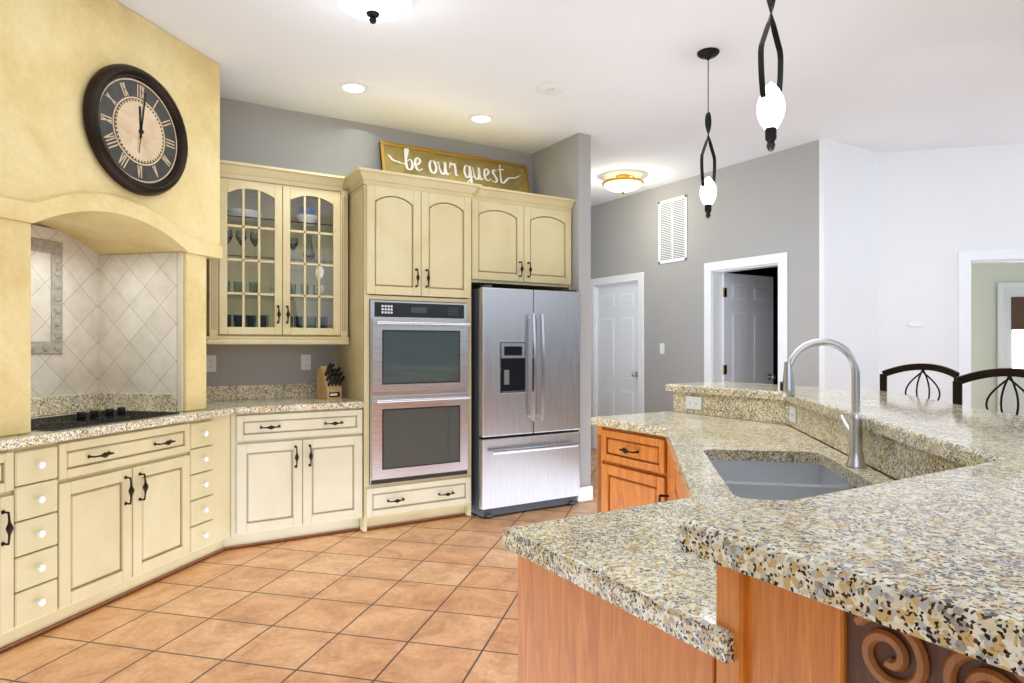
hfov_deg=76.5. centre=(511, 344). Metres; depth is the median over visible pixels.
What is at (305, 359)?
electrical outlet plate
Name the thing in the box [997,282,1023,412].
door frame
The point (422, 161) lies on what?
sign
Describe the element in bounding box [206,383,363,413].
countertop
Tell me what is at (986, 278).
wall
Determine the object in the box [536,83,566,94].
ceiling speaker
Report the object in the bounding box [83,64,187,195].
wall clock
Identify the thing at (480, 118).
recessed light
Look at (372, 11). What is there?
ceiling light
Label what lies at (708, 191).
pendant light
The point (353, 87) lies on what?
recessed light
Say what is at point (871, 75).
ceiling
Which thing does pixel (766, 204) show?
wall
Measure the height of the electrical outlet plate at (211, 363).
0.116 m
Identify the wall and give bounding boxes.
[30,223,49,227]
[206,97,531,385]
[532,133,590,501]
[591,140,818,412]
[727,266,777,383]
[819,138,877,389]
[878,143,1023,402]
[971,263,1023,410]
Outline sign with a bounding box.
[379,140,529,198]
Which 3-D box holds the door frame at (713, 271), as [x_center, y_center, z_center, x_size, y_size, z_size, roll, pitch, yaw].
[2.256,0.235,6.231,0.140,2.130,0.960,0,0,-31]
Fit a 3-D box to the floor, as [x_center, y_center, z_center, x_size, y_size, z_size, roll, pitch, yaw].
[0.849,1.350,3.432,17.000,0.100,17.000,0,0,-31]
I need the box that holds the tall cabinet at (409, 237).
[338,167,481,533]
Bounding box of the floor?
[0,448,596,682]
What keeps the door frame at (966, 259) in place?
attached to the wall at (939, 209)
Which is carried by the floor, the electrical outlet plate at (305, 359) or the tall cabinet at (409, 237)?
the tall cabinet at (409, 237)
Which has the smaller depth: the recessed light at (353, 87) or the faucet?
the faucet
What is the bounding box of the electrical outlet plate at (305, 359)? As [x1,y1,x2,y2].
[301,355,310,369]
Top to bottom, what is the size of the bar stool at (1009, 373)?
1.208 m
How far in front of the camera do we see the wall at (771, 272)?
7.32 m
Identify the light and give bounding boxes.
[334,0,413,23]
[338,82,368,93]
[468,114,493,122]
[602,174,643,193]
[697,47,719,218]
[757,0,784,151]
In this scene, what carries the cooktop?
on the base cabinet at (94, 518)
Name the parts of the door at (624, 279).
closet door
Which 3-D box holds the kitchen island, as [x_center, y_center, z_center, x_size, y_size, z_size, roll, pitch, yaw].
[0.812,0.786,2.189,2.224,1.029,2.651,0,0,-31]
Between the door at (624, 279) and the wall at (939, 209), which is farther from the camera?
the door at (624, 279)
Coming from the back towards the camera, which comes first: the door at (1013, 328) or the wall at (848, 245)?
the door at (1013, 328)
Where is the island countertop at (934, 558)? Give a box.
[610,389,1023,680]
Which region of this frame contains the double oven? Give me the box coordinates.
[369,300,469,484]
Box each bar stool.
[880,363,959,400]
[953,368,1023,414]
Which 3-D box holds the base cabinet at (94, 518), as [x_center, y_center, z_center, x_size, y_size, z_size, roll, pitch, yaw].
[-2.411,0.795,2.725,0.761,1.010,3.245,0,0,14]
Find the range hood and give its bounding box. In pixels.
[0,0,222,436]
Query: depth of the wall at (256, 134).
4.86 m
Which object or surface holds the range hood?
attached to the wall at (36, 224)
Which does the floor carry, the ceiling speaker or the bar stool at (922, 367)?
the bar stool at (922, 367)
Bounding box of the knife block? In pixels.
[317,363,344,398]
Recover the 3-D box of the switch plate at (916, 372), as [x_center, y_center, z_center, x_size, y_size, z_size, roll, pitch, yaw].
[3.640,0.231,5.823,0.070,0.116,0.012,0,0,14]
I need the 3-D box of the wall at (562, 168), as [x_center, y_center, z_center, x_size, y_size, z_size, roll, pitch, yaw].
[-0.250,-0.225,6.798,0.125,3.050,3.300,0,0,-31]
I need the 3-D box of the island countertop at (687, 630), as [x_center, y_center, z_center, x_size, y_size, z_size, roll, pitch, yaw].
[0.762,0.410,2.120,2.097,0.040,1.644,0,0,-31]
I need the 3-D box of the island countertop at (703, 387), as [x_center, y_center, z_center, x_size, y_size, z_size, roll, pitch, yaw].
[1.391,0.250,3.564,0.535,0.040,0.997,0,0,-31]
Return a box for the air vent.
[658,194,686,263]
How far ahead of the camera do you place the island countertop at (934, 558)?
0.84 m
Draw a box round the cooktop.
[31,407,178,430]
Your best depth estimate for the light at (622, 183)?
6.62 m
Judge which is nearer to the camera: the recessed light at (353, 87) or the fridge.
the recessed light at (353, 87)
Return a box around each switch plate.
[660,343,663,353]
[908,321,922,326]
[914,370,922,376]
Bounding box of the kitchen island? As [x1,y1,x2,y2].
[505,389,1023,682]
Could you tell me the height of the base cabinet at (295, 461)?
1.010 m
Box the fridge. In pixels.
[471,285,579,518]
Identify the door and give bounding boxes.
[591,272,643,448]
[721,273,775,383]
[1004,289,1023,415]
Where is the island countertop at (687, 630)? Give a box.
[502,529,729,668]
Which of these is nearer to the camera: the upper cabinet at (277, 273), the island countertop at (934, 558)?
the island countertop at (934, 558)
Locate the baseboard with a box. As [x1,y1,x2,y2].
[578,485,592,502]
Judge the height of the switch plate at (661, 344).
0.116 m
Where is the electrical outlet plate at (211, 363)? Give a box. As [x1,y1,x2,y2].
[206,355,215,371]
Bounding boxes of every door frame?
[704,252,787,384]
[958,249,1023,406]
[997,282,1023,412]
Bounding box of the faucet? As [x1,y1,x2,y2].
[780,338,865,468]
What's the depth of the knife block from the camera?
4.69 m
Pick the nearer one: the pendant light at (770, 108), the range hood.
the pendant light at (770, 108)
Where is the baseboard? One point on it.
(586, 494)
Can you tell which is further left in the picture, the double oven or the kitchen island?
the double oven
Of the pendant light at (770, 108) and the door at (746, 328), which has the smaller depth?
the pendant light at (770, 108)
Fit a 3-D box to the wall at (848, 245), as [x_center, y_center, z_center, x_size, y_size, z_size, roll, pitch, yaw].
[2.984,-0.225,5.730,0.830,3.050,0.050,0,0,-31]
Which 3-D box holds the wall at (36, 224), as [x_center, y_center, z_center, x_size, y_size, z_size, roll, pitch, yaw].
[-2.959,-0.225,2.317,0.100,3.050,4.389,0,0,14]
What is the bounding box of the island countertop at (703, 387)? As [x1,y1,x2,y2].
[666,381,833,392]
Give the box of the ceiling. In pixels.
[116,0,1023,205]
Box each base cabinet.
[0,406,233,653]
[206,383,363,550]
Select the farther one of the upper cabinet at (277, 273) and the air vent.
the air vent
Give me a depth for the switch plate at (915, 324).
5.82 m
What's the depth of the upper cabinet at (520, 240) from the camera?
5.16 m
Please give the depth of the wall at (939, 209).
5.80 m
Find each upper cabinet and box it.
[206,160,348,343]
[471,186,574,290]

